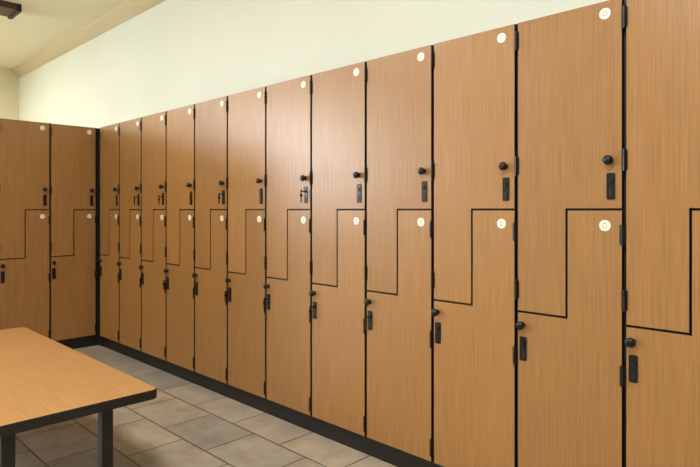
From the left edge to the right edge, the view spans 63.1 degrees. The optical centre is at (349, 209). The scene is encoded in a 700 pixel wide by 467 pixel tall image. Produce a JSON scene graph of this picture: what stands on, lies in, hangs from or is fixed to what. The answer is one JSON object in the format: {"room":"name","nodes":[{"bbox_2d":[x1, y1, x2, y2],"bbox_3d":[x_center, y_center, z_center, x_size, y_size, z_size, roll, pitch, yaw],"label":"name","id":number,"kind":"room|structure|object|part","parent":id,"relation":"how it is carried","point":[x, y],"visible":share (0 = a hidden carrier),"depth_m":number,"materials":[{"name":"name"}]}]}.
{"room":"changing room","nodes":[
{"label":"changing room","id":0,"kind":"room"},
{"bbox_2d":[0,67,18,119],"bbox_3d":[-7.278,-0.367,5.848,0.100,3.345,6.940,0,0,45],"label":"wall","id":1,"kind":"structure","parent":0,"point":[9,81],"depth_m":8.20,"materials":[{"name":"beige paint"}]},
{"bbox_2d":[0,0,126,67],"bbox_3d":[-2.663,-2.090,1.313,13.040,0.100,7.140,0,0,45],"label":"ceiling","id":2,"kind":"structure","parent":0,"point":[40,24],"depth_m":6.20,"materials":[{"name":"beige paint"}]},
{"bbox_2d":[0,0,16,16],"bbox_3d":[-5.533,-2.010,3.572,0.300,0.060,6.140,0,0,45],"label":"timber","id":3,"kind":"object","parent":2,"relation":"attached to","point":[6,8],"visible":0.8,"depth_m":5.62,"materials":[{"name":"brown wood"}]},
{"bbox_2d":[8,4,21,18],"bbox_3d":[-3.388,-2.002,5.755,0.320,0.075,0.040,0,0,45],"label":"strap","id":4,"kind":"object","parent":3,"relation":"attached to","point":[19,6],"visible":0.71,"depth_m":5.67,"materials":[{"name":"black"}]},
{"bbox_2d":[99,128,102,346],"bbox_3d":[-2.081,0.238,5.191,0.075,1.933,0.378,0,0,45],"label":"trim","id":5,"kind":"structure","parent":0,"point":[100,337],"depth_m":5.07,"materials":[{"name":"black"}]},
{"bbox_2d":[15,345,396,466],"bbox_3d":[-2.663,1.255,1.313,12.840,0.100,6.940,0,0,45],"label":"floor","id":6,"kind":"structure","parent":0,"point":[187,424],"depth_m":3.01,"materials":[{"name":"tile"}]},
{"bbox_2d":[0,118,50,338],"bbox_3d":[-2.796,0.237,4.788,0.480,1.935,0.392,0,0,45],"label":"locker","id":7,"kind":"object","parent":6,"relation":"on","point":[25,220],"visible":0.99,"depth_m":4.64,"materials":[{"name":"brown wood"}]},
{"bbox_3d":[-2.652,-0.168,4.648,0.019,1.114,0.367,0,0,44],"label":"door","id":8,"kind":"part","parent":7,"relation":"part of","materials":[{"name":"brown wood"}]},
{"bbox_3d":[-2.652,0.553,4.648,0.019,1.104,0.367,0,0,44],"label":"door","id":9,"kind":"part","parent":7,"relation":"part of","materials":[{"name":"brown wood"}]},
{"bbox_2d":[49,123,96,348],"bbox_3d":[-2.525,0.237,5.054,0.493,1.935,0.392,0,0,45],"label":"locker","id":10,"kind":"object","parent":6,"relation":"on","point":[72,149],"visible":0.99,"depth_m":4.91,"materials":[{"name":"brown wood"}]},
{"bbox_3d":[-2.386,-0.168,4.918,0.019,1.114,0.367,0,0,44],"label":"door","id":11,"kind":"part","parent":10,"relation":"part of","materials":[{"name":"brown wood"}]},
{"bbox_3d":[-2.386,0.553,4.918,0.019,1.104,0.367,0,0,44],"label":"door","id":12,"kind":"part","parent":10,"relation":"part of","materials":[{"name":"brown wood"}]},
{"bbox_2d":[0,327,156,466],"bbox_3d":[-1.720,0.980,2.781,1.828,0.450,0.755,0,0,45],"label":"table","id":13,"kind":"object","parent":6,"relation":"on","point":[44,381],"visible":1,"depth_m":2.40,"materials":[{"name":"laminate"}]},
{"bbox_3d":[-1.243,0.999,2.062,0.046,0.412,0.046,0,0,44],"label":"leg","id":14,"kind":"part","parent":13,"relation":"part of","materials":[{"name":"black metal"}]},
{"bbox_3d":[-0.994,0.999,2.316,0.046,0.412,0.046,0,0,44],"label":"leg","id":15,"kind":"part","parent":13,"relation":"part of","materials":[{"name":"black metal"}]},
{"bbox_2d":[95,128,98,345],"bbox_3d":[-2.390,0.238,5.237,0.429,1.933,0.067,0,0,45],"label":"trim","id":16,"kind":"structure","parent":6,"relation":"on","point":[97,129],"depth_m":5.08,"materials":[{"name":"black"}]},
{"bbox_2d":[96,123,122,353],"bbox_3d":[-1.917,0.237,5.020,0.413,1.935,0.493,0,0,45],"label":"locker","id":17,"kind":"object","parent":6,"relation":"on","point":[109,139],"visible":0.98,"depth_m":4.88,"materials":[{"name":"brown wood"}]},
{"bbox_3d":[-2.052,-0.168,4.880,0.386,1.114,0.019,0,0,44],"label":"door","id":18,"kind":"part","parent":17,"relation":"part of","materials":[{"name":"brown wood"}]},
{"bbox_3d":[-2.052,0.553,4.880,0.386,1.104,0.019,0,0,44],"label":"door","id":19,"kind":"part","parent":17,"relation":"part of","materials":[{"name":"brown wood"}]},
{"bbox_2d":[117,117,144,362],"bbox_3d":[-1.632,0.237,4.740,0.413,1.935,0.493,0,0,45],"label":"locker","id":20,"kind":"object","parent":6,"relation":"on","point":[129,131],"visible":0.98,"depth_m":4.57,"materials":[{"name":"brown wood"}]},
{"bbox_3d":[-1.768,-0.168,4.601,0.386,1.114,0.019,0,0,44],"label":"door","id":21,"kind":"part","parent":20,"relation":"part of","materials":[{"name":"brown wood"}]},
{"bbox_3d":[-1.768,0.553,4.601,0.386,1.104,0.019,0,0,44],"label":"door","id":22,"kind":"part","parent":20,"relation":"part of","materials":[{"name":"brown wood"}]},
{"bbox_2d":[139,111,169,373],"bbox_3d":[-1.347,0.237,4.460,0.413,1.935,0.493,0,0,45],"label":"locker","id":23,"kind":"object","parent":6,"relation":"on","point":[154,130],"visible":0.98,"depth_m":4.31,"materials":[{"name":"brown wood"}]},
{"bbox_3d":[-1.483,-0.168,4.321,0.386,1.114,0.019,0,0,44],"label":"door","id":24,"kind":"part","parent":23,"relation":"part of","materials":[{"name":"brown wood"}]},
{"bbox_3d":[-1.483,0.553,4.321,0.386,1.104,0.019,0,0,44],"label":"door","id":25,"kind":"part","parent":23,"relation":"part of","materials":[{"name":"brown wood"}]},
{"bbox_2d":[163,104,197,384],"bbox_3d":[-1.063,0.237,4.180,0.413,1.935,0.493,0,0,45],"label":"locker","id":26,"kind":"object","parent":6,"relation":"on","point":[180,123],"visible":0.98,"depth_m":4.04,"materials":[{"name":"brown wood"}]},
{"bbox_3d":[-1.198,-0.168,4.041,0.386,1.114,0.019,0,0,44],"label":"door","id":27,"kind":"part","parent":26,"relation":"part of","materials":[{"name":"brown wood"}]},
{"bbox_3d":[-1.198,0.553,4.041,0.386,1.104,0.019,0,0,44],"label":"door","id":28,"kind":"part","parent":26,"relation":"part of","materials":[{"name":"brown wood"}]},
{"bbox_2d":[192,96,230,398],"bbox_3d":[-0.778,0.237,3.900,0.413,1.935,0.493,0,0,45],"label":"locker","id":29,"kind":"object","parent":6,"relation":"on","point":[210,116],"visible":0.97,"depth_m":3.75,"materials":[{"name":"brown wood"}]},
{"bbox_3d":[-0.913,-0.168,3.761,0.386,1.114,0.019,0,0,44],"label":"door","id":30,"kind":"part","parent":29,"relation":"part of","materials":[{"name":"brown wood"}]},
{"bbox_3d":[-0.913,0.553,3.761,0.386,1.104,0.019,0,0,44],"label":"door","id":31,"kind":"part","parent":29,"relation":"part of","materials":[{"name":"brown wood"}]},
{"bbox_2d":[224,86,269,414],"bbox_3d":[-0.493,0.237,3.620,0.413,1.935,0.493,0,0,45],"label":"locker","id":32,"kind":"object","parent":6,"relation":"on","point":[247,110],"visible":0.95,"depth_m":3.47,"materials":[{"name":"brown wood"}]},
{"bbox_3d":[-0.629,-0.168,3.482,0.386,1.114,0.019,0,0,44],"label":"door","id":33,"kind":"part","parent":32,"relation":"part of","materials":[{"name":"brown wood"}]},
{"bbox_3d":[-0.629,0.553,3.482,0.386,1.104,0.019,0,0,44],"label":"door","id":34,"kind":"part","parent":32,"relation":"part of","materials":[{"name":"brown wood"}]},
{"bbox_2d":[263,75,314,432],"bbox_3d":[-0.209,0.237,3.341,0.413,1.935,0.493,0,0,45],"label":"locker","id":35,"kind":"object","parent":6,"relation":"on","point":[288,286],"visible":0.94,"depth_m":3.18,"materials":[{"name":"brown wood"}]},
{"bbox_3d":[-0.344,-0.168,3.202,0.386,1.114,0.019,0,0,44],"label":"door","id":36,"kind":"part","parent":35,"relation":"part of","materials":[{"name":"brown wood"}]},
{"bbox_3d":[-0.344,0.553,3.202,0.386,1.104,0.019,0,0,44],"label":"door","id":37,"kind":"part","parent":35,"relation":"part of","materials":[{"name":"brown wood"}]},
{"bbox_3d":[-0.252,-0.172,3.077,0.033,0.033,0.030,0,0,44],"label":"knob","id":38,"kind":"part","parent":35,"relation":"part of","materials":[{"name":"black metal"}]},
{"bbox_2d":[309,61,369,454],"bbox_3d":[0.076,0.237,3.061,0.413,1.935,0.493,0,0,45],"label":"locker","id":39,"kind":"object","parent":6,"relation":"on","point":[338,293],"visible":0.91,"depth_m":2.90,"materials":[{"name":"brown wood"}]},
{"bbox_3d":[-0.200,0.443,3.026,0.033,0.033,0.030,0,0,44],"label":"knob","id":40,"kind":"part","parent":39,"relation":"part of","materials":[{"name":"black metal"}]},
{"bbox_3d":[-0.059,-0.168,2.922,0.386,1.114,0.019,0,0,44],"label":"door","id":41,"kind":"part","parent":39,"relation":"part of","materials":[{"name":"brown wood"}]},
{"bbox_3d":[-0.059,0.553,2.922,0.386,1.104,0.019,0,0,44],"label":"door","id":42,"kind":"part","parent":39,"relation":"part of","materials":[{"name":"brown wood"}]},
{"bbox_3d":[0.032,-0.172,2.797,0.033,0.033,0.030,0,0,44],"label":"knob","id":43,"kind":"part","parent":39,"relation":"part of","materials":[{"name":"black metal"}]},
{"bbox_2d":[364,45,436,466],"bbox_3d":[0.361,0.237,2.781,0.413,1.935,0.493,0,0,45],"label":"locker","id":44,"kind":"object","parent":6,"relation":"on","point":[399,324],"visible":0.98,"depth_m":2.62,"materials":[{"name":"brown wood"}]},
{"bbox_3d":[0.084,0.443,2.746,0.033,0.033,0.030,0,0,44],"label":"knob","id":45,"kind":"part","parent":44,"relation":"part of","materials":[{"name":"black metal"}]},
{"bbox_3d":[0.226,-0.168,2.642,0.386,1.114,0.019,0,0,44],"label":"door","id":46,"kind":"part","parent":44,"relation":"part of","materials":[{"name":"brown wood"}]},
{"bbox_3d":[0.226,0.553,2.642,0.386,1.104,0.019,0,0,44],"label":"door","id":47,"kind":"part","parent":44,"relation":"part of","materials":[{"name":"brown wood"}]},
{"bbox_3d":[0.317,-0.172,2.517,0.033,0.033,0.030,0,0,44],"label":"knob","id":48,"kind":"part","parent":44,"relation":"part of","materials":[{"name":"black metal"}]},
{"bbox_2d":[431,24,518,466],"bbox_3d":[0.650,0.237,2.506,0.413,1.935,0.480,0,0,45],"label":"locker","id":49,"kind":"object","parent":6,"relation":"on","point":[475,311],"visible":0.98,"depth_m":2.34,"materials":[{"name":"brown wood"}]},
{"bbox_3d":[0.369,0.443,2.466,0.033,0.033,0.030,0,0,44],"label":"knob","id":50,"kind":"part","parent":49,"relation":"part of","materials":[{"name":"black metal"}]},
{"bbox_3d":[0.510,-0.168,2.362,0.386,1.114,0.019,0,0,44],"label":"door","id":51,"kind":"part","parent":49,"relation":"part of","materials":[{"name":"brown wood"}]},
{"bbox_3d":[0.510,0.553,2.362,0.386,1.104,0.019,0,0,44],"label":"door","id":52,"kind":"part","parent":49,"relation":"part of","materials":[{"name":"brown wood"}]},
{"bbox_3d":[0.602,-0.172,2.238,0.033,0.033,0.030,0,0,44],"label":"knob","id":53,"kind":"part","parent":49,"relation":"part of","materials":[{"name":"black metal"}]},
{"bbox_2d":[514,0,625,466],"bbox_3d":[0.935,0.237,2.226,0.413,1.935,0.480,0,0,45],"label":"locker","id":54,"kind":"object","parent":6,"relation":"on","point":[571,324],"visible":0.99,"depth_m":2.06,"materials":[{"name":"brown wood"}]},
{"bbox_3d":[0.654,0.443,2.187,0.033,0.033,0.030,0,0,44],"label":"knob","id":55,"kind":"part","parent":54,"relation":"part of","materials":[{"name":"black metal"}]},
{"bbox_3d":[0.795,-0.168,2.082,0.386,1.114,0.019,0,0,44],"label":"door","id":56,"kind":"part","parent":54,"relation":"part of","materials":[{"name":"brown wood"}]},
{"bbox_3d":[0.795,0.553,2.082,0.386,1.104,0.019,0,0,44],"label":"door","id":57,"kind":"part","parent":54,"relation":"part of","materials":[{"name":"brown wood"}]},
{"bbox_3d":[0.886,-0.172,1.958,0.033,0.033,0.030,0,0,44],"label":"knob","id":58,"kind":"part","parent":54,"relation":"part of","materials":[{"name":"black metal"}]},
{"bbox_2d":[621,0,699,466],"bbox_3d":[1.219,0.237,1.946,0.413,1.935,0.480,0,0,45],"label":"locker","id":59,"kind":"object","parent":6,"relation":"on","point":[660,159],"visible":1,"depth_m":1.85,"materials":[{"name":"brown wood"}]},
{"bbox_3d":[0.939,0.443,1.907,0.033,0.033,0.030,0,0,44],"label":"knob","id":60,"kind":"part","parent":59,"relation":"part of","materials":[{"name":"black metal"}]},
{"bbox_3d":[1.080,-0.168,1.803,0.386,1.114,0.019,0,0,44],"label":"door","id":61,"kind":"part","parent":59,"relation":"part of","materials":[{"name":"brown wood"}]},
{"bbox_3d":[1.080,0.553,1.803,0.386,1.104,0.019,0,0,44],"label":"door","id":62,"kind":"part","parent":59,"relation":"part of","materials":[{"name":"brown wood"}]},
{"bbox_2d":[19,0,608,127],"bbox_3d":[-0.196,-0.367,3.824,13.040,3.345,0.100,0,0,45],"label":"wall","id":63,"kind":"structure","parent":0,"point":[173,54],"depth_m":4.51,"materials":[{"name":"paint"}]},
{"bbox_2d":[11,0,164,77],"bbox_3d":[-0.266,-1.980,3.753,12.840,0.120,0.100,0,0,45],"label":"trim","id":64,"kind":"structure","parent":63,"relation":"attached to","point":[129,9],"depth_m":6.36,"materials":[{"name":"beige paint"}]}
]}

